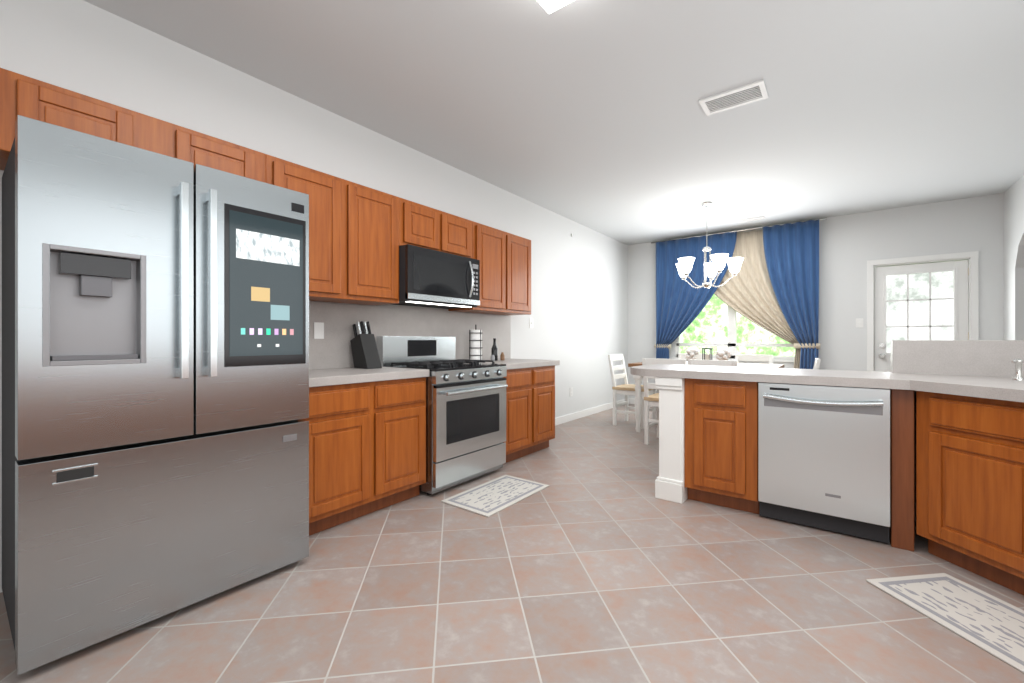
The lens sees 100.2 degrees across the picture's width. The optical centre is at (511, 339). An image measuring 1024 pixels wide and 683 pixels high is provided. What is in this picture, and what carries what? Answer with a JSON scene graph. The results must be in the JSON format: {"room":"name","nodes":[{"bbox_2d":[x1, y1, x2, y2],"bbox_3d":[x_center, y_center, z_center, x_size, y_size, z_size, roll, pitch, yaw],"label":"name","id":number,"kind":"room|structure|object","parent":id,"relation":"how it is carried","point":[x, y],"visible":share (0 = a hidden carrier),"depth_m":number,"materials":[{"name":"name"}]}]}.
{"room":"kitchen","nodes":[
{"label":"kitchen","id":0,"kind":"room"},
{"bbox_2d":[0,0,627,592],"bbox_3d":[-0.721,-0.270,3.962,0.150,2.740,9.130,0,0,37],"label":"wall","id":1,"kind":"structure","parent":0,"point":[578,330],"depth_m":3.08,"materials":[{"name":"white paint"}]},
{"bbox_2d":[0,68,3,155],"bbox_3d":[-2.279,-0.900,1.522,0.330,0.320,0.560,0,0,37],"label":"upper cabinet","id":2,"kind":"object","parent":1,"relation":"attached to","point":[1,69],"depth_m":1.67,"materials":[{"name":"brown wood"}]},
{"bbox_2d":[0,69,159,169],"bbox_3d":[-1.964,-0.900,1.936,0.330,0.320,0.480,0,0,37],"label":"upper cabinet","id":3,"kind":"object","parent":1,"relation":"attached to","point":[25,96],"depth_m":1.81,"materials":[{"name":"brown wood"}]},
{"bbox_2d":[160,120,271,183],"bbox_3d":[-1.667,-0.900,2.326,0.330,0.320,0.500,0,0,37],"label":"upper cabinet","id":4,"kind":"object","parent":1,"relation":"attached to","point":[176,141],"depth_m":2.22,"materials":[{"name":"brown wood"}]},
{"bbox_2d":[272,156,347,302],"bbox_3d":[-1.371,-0.665,2.714,0.330,0.790,0.477,0,0,37],"label":"upper cabinet","id":5,"kind":"object","parent":1,"relation":"attached to","point":[328,194],"depth_m":2.69,"materials":[{"name":"brown wood"}]},
{"bbox_2d":[340,181,403,305],"bbox_3d":[-1.089,-0.665,3.084,0.330,0.790,0.453,0,0,37],"label":"upper cabinet","id":6,"kind":"object","parent":1,"relation":"attached to","point":[359,234],"depth_m":2.99,"materials":[{"name":"brown wood"}]},
{"bbox_2d":[309,301,509,368],"bbox_3d":[-0.828,-0.031,3.683,0.010,0.474,2.676,0,0,37],"label":"backsplash","id":7,"kind":"structure","parent":1,"relation":"attached to","point":[334,351],"depth_m":3.48,"materials":[{"name":"white paint"}]},
{"bbox_2d":[314,322,323,338],"label":"switch plates","id":8,"kind":"object","parent":7,"relation":"attached to","point":[318,330],"depth_m":2.98,"materials":[{"name":"white plastic"}]},
{"bbox_2d":[404,199,451,253],"bbox_3d":[-0.808,-0.882,3.452,0.330,0.357,0.473,0,0,37],"label":"upper cabinet","id":9,"kind":"object","parent":1,"relation":"attached to","point":[427,227],"depth_m":3.37,"materials":[{"name":"brown wood"}]},
{"bbox_2d":[392,244,479,308],"bbox_3d":[-0.661,-0.493,3.546,0.451,0.414,0.788,0,0,37],"label":"microwave","id":10,"kind":"object","parent":9,"relation":"attached to","point":[430,278],"visible":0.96,"depth_m":3.37,"materials":[{"name":"grey"}]},
{"bbox_2d":[452,215,475,258],"bbox_3d":[-0.610,-0.882,3.712,0.330,0.357,0.473,0,0,37],"label":"upper cabinet","id":11,"kind":"object","parent":1,"relation":"attached to","point":[463,230],"depth_m":3.70,"materials":[{"name":"brown wood"}]},
{"bbox_2d":[448,222,511,315],"bbox_3d":[-0.304,-0.665,4.115,0.330,0.790,0.538,0,0,37],"label":"upper cabinet","id":12,"kind":"object","parent":1,"relation":"attached to","point":[493,246],"depth_m":4.04,"materials":[{"name":"brown wood"}]},
{"bbox_2d":[512,234,530,314],"bbox_3d":[-0.068,-0.665,4.424,0.330,0.790,0.523,0,0,37],"label":"upper cabinet","id":13,"kind":"object","parent":1,"relation":"attached to","point":[521,247],"depth_m":4.37,"materials":[{"name":"brown wood"}]},
{"bbox_2d":[529,318,532,327],"label":"switch plates","id":14,"kind":"object","parent":1,"relation":"attached to","point":[530,319],"depth_m":5.07,"materials":[{"name":"white plastic"}]},
{"bbox_2d":[555,398,628,425],"bbox_3d":[1.012,1.052,6.099,0.017,0.095,3.330,0,0,37],"label":"baseboard","id":15,"kind":"structure","parent":1,"relation":"attached to","point":[576,415],"depth_m":6.12,"materials":[{"name":"white wood"}]},
{"bbox_2d":[0,403,1023,682],"bbox_3d":[1.440,1.150,3.070,4.670,0.100,10.330,0,0,37],"label":"floor","id":16,"kind":"structure","parent":0,"point":[596,561],"depth_m":1.78,"materials":[{"name":"beige tile"}]},
{"bbox_2d":[2,115,308,674],"bbox_3d":[-1.577,0.190,1.956,0.860,1.820,0.940,0,0,37],"label":"fridge","id":17,"kind":"object","parent":16,"relation":"on","point":[155,383],"visible":1,"depth_m":1.61,"materials":[{"name":"grey metal"}]},
{"bbox_2d":[302,381,377,535],"bbox_3d":[-1.247,0.678,2.625,0.626,0.845,0.485,0,0,37],"label":"base cabinet","id":18,"kind":"object","parent":16,"relation":"on","point":[367,441],"depth_m":2.48,"materials":[{"name":"brown wood"}]},
{"bbox_2d":[309,365,429,388],"bbox_3d":[-1.107,0.230,2.796,0.640,0.051,0.928,0,0,37],"label":"countertop","id":19,"kind":"structure","parent":18,"relation":"on","point":[352,376],"depth_m":2.65,"materials":[{"name":"white stone"}]},
{"bbox_2d":[350,321,381,368],"bbox_3d":[-1.067,0.033,3.126,0.223,0.342,0.120,0,0,37],"label":"knife block","id":20,"kind":"object","parent":19,"relation":"on","point":[365,354],"visible":1,"depth_m":3.09,"materials":[{"name":"black wood"}]},
{"bbox_2d":[378,377,425,509],"bbox_3d":[-0.966,0.678,2.994,0.626,0.845,0.443,0,0,37],"label":"base cabinet","id":21,"kind":"object","parent":16,"relation":"on","point":[401,404],"depth_m":2.81,"materials":[{"name":"brown wood"}]},
{"bbox_2d":[376,336,507,494],"bbox_3d":[-0.531,0.535,3.447,0.738,1.130,0.790,0,0,37],"label":"range","id":22,"kind":"object","parent":16,"relation":"on","point":[465,419],"visible":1,"depth_m":3.24,"materials":[{"name":"silver metal"}]},
{"bbox_2d":[441,475,548,516],"bbox_3d":[-0.100,1.095,3.062,0.420,0.008,0.710,0,0,37],"label":"area rug","id":23,"kind":"object","parent":16,"relation":"on","point":[490,498],"visible":0.96,"depth_m":3.00,"materials":[{"name":"white fabric"}]},
{"bbox_2d":[503,369,533,462],"bbox_3d":[-0.198,0.678,4.002,0.626,0.845,0.484,0,0,37],"label":"base cabinet","id":24,"kind":"object","parent":16,"relation":"on","point":[520,382],"depth_m":3.86,"materials":[{"name":"brown wood"}]},
{"bbox_2d":[479,357,559,368],"bbox_3d":[-0.053,0.230,4.181,0.640,0.051,0.944,0,0,37],"label":"countertop","id":25,"kind":"structure","parent":24,"relation":"on","point":[510,363],"depth_m":4.05,"materials":[{"name":"white stone"}]},
{"bbox_2d":[469,325,482,359],"bbox_3d":[-0.344,0.029,4.071,0.150,0.350,0.150,0,0,37],"label":"paper towel holder","id":26,"kind":"object","parent":25,"relation":"on","point":[475,344],"visible":0.85,"depth_m":4.02,"materials":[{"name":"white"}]},
{"bbox_2d":[491,338,504,360],"bbox_3d":[-0.153,0.094,4.222,0.101,0.220,0.232,0,0,37],"label":"oil bottle","id":27,"kind":"object","parent":25,"relation":"on","point":[494,352],"visible":0.94,"depth_m":4.21,"materials":[{"name":"black"}]},
{"bbox_2d":[534,365,554,451],"bbox_3d":[0.077,0.678,4.363,0.626,0.845,0.424,0,0,37],"label":"base cabinet","id":28,"kind":"object","parent":16,"relation":"on","point":[544,378],"depth_m":4.18,"materials":[{"name":"brown wood"}]},
{"bbox_2d":[608,354,655,428],"bbox_3d":[1.565,0.645,5.565,0.494,0.910,0.440,0,0,37],"label":"chair","id":29,"kind":"object","parent":16,"relation":"on","point":[626,389],"visible":0.75,"depth_m":5.51,"materials":[{"name":"white wood"}]},
{"bbox_2d":[642,358,685,444],"bbox_3d":[1.674,0.645,4.524,0.440,0.910,0.494,0,0,37],"label":"chair","id":30,"kind":"object","parent":16,"relation":"on","point":[651,400],"visible":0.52,"depth_m":4.48,"materials":[{"name":"white wood"}]},
{"bbox_2d":[678,353,703,359],"bbox_3d":[2.416,0.645,5.812,0.440,0.910,0.494,0,0,37],"label":"chair","id":31,"kind":"object","parent":16,"relation":"on","point":[683,355],"visible":0.06,"depth_m":6.05,"materials":[{"name":"white wood"}]},
{"bbox_2d":[628,361,783,431],"bbox_3d":[2.256,0.690,5.007,1.500,0.820,0.920,0,0,37],"label":"dining table","id":32,"kind":"object","parent":16,"relation":"on","point":[638,388],"visible":0.17,"depth_m":5.08,"materials":[{"name":"white wood"}]},
{"bbox_2d":[685,347,730,359],"bbox_3d":[2.292,0.183,5.017,0.497,0.193,0.163,0,0,37],"label":"centerpiece","id":33,"kind":"object","parent":32,"relation":"on","point":[724,354],"visible":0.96,"depth_m":5.00,"materials":[{"name":"white"}]},
{"bbox_2d":[688,359,736,366],"bbox_3d":[2.036,0.645,4.248,0.440,0.910,0.494,0,0,37],"label":"chair","id":34,"kind":"object","parent":16,"relation":"on","point":[713,362],"visible":0.12,"depth_m":4.05,"materials":[{"name":"white wood"}]},
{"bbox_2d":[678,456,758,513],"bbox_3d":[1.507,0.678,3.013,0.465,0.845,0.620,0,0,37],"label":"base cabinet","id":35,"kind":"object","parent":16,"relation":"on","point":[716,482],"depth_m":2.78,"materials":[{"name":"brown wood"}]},
{"bbox_2d":[735,354,772,363],"bbox_3d":[2.997,0.645,5.370,0.440,0.910,0.494,0,0,37],"label":"chair","id":36,"kind":"object","parent":16,"relation":"on","point":[747,357],"visible":0.06,"depth_m":5.54,"materials":[{"name":"white wood"}]},
{"bbox_2d":[813,358,820,368],"bbox_3d":[2.912,0.645,4.471,0.494,0.910,0.440,0,0,34],"label":"chair","id":37,"kind":"object","parent":16,"relation":"on","point":[817,363],"visible":0.17,"depth_m":4.17,"materials":[{"name":"white wood"}]},
{"bbox_2d":[866,573,1023,672],"bbox_3d":[1.884,1.095,1.509,0.420,0.008,0.950,0,0,-8],"label":"area rug","id":38,"kind":"object","parent":16,"relation":"on","point":[989,623],"visible":0.98,"depth_m":1.73,"materials":[{"name":"white fabric"}]},
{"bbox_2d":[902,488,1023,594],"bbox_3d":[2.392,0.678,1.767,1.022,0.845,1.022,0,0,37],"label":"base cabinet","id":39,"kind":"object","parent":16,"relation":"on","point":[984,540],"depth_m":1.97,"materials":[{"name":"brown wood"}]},
{"bbox_2d":[630,364,1023,507],"bbox_3d":[1.498,0.230,1.797,2.726,0.050,2.675,0,0,37],"label":"countertop","id":40,"kind":"structure","parent":39,"relation":"on","point":[960,434],"depth_m":2.24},
{"bbox_2d":[758,382,889,542],"bbox_3d":[1.905,0.674,2.640,0.606,0.827,0.591,0,0,37],"label":"dishwasher","id":41,"kind":"object","parent":40,"relation":"in","point":[824,457],"visible":1,"depth_m":2.42,"materials":[{"name":"grey metal"}]},
{"bbox_2d":[84,0,1023,244],"bbox_3d":[1.077,-1.690,2.593,4.670,0.100,9.130,0,0,37],"label":"ceiling","id":42,"kind":"structure","parent":0,"point":[590,114],"depth_m":2.81,"materials":[{"name":"white paint"}]},
{"bbox_2d":[537,0,573,13],"bbox_3d":[-0.059,-1.597,1.450,0.370,0.084,1.255,0,0,37],"label":"ceiling light fixture","id":43,"kind":"object","parent":42,"relation":"attached to","point":[549,6],"visible":1,"depth_m":1.98,"materials":[{"name":"white"}]},
{"bbox_2d":[676,201,743,287],"bbox_3d":[2.345,-1.130,5.147,0.757,1.020,0.741,0,0,37],"label":"chandelier","id":44,"kind":"object","parent":42,"relation":"hanging from","point":[711,270],"visible":1,"depth_m":5.02,"materials":[{"name":"white glass"}]},
{"bbox_2d":[699,79,767,115],"bbox_3d":[1.499,-1.633,2.900,0.385,0.012,0.235,0,0,37],"label":"ceiling vent","id":45,"kind":"object","parent":42,"relation":"in","point":[737,97],"visible":0.98,"depth_m":2.89,"materials":[{"name":"white metal"}]},
{"bbox_2d":[737,216,764,222],"bbox_3d":[3.240,-1.633,5.804,0.320,0.012,0.120,0,0,37],"label":"ceiling vent","id":46,"kind":"object","parent":42,"relation":"in","point":[750,219],"visible":1,"depth_m":5.79,"materials":[{"name":"white metal"}]},
{"bbox_2d":[628,193,1003,397],"bbox_3d":[3.797,-0.270,6.165,4.370,2.740,0.150,0,0,37],"label":"wall","id":47,"kind":"structure","parent":0,"point":[850,245],"depth_m":5.53,"materials":[{"name":"white paint"}]},
{"bbox_2d":[629,398,634,403],"bbox_3d":[3.288,1.052,6.450,3.155,0.095,0.014,0,0,37],"label":"baseboard","id":48,"kind":"structure","parent":47,"relation":"attached to","point":[631,400],"depth_m":7.37,"materials":[{"name":"white wood"}]},
{"bbox_2d":[672,306,794,361],"bbox_3d":[3.345,-0.405,6.453,1.800,1.430,0.120,0,0,37],"label":"window","id":49,"kind":"structure","parent":47,"relation":"in","point":[732,344],"depth_m":6.46,"materials":[{"name":"white"}]},
{"bbox_2d":[651,218,826,368],"bbox_3d":[3.217,-0.272,6.343,2.334,2.684,0.145,0,0,37],"label":"drapes","id":50,"kind":"object","parent":49,"relation":"hanging from","point":[772,286],"visible":0.71,"depth_m":6.16,"materials":[{"name":"blue fabric"}]},
{"bbox_2d":[856,318,862,326],"label":"switch plates","id":51,"kind":"object","parent":47,"relation":"attached to","point":[859,322],"depth_m":5.53,"materials":[{"name":"white plastic"}]},
{"bbox_2d":[867,251,978,371],"bbox_3d":[4.970,0.043,5.229,0.980,2.115,0.198,0,0,37],"label":"back door","id":52,"kind":"structure","parent":47,"relation":"in","point":[931,297],"depth_m":5.22,"materials":[{"name":"white wood"}]},
{"bbox_2d":[1004,175,1023,339],"bbox_3d":[2.874,-0.270,1.224,0.150,2.740,9.130,0,0,37],"label":"wall","id":53,"kind":"structure","parent":0,"point":[1014,261],"depth_m":4.49,"materials":[{"name":"white paint"}]},
{"label":"outside","id":54,"kind":"structure","parent":0,"visible":0},
{"bbox_2d":[680,294,794,355],"bbox_3d":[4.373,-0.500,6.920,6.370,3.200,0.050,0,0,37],"label":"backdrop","id":55,"kind":"structure","parent":54,"point":[709,324],"depth_m":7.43,"materials":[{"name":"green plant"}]}
]}

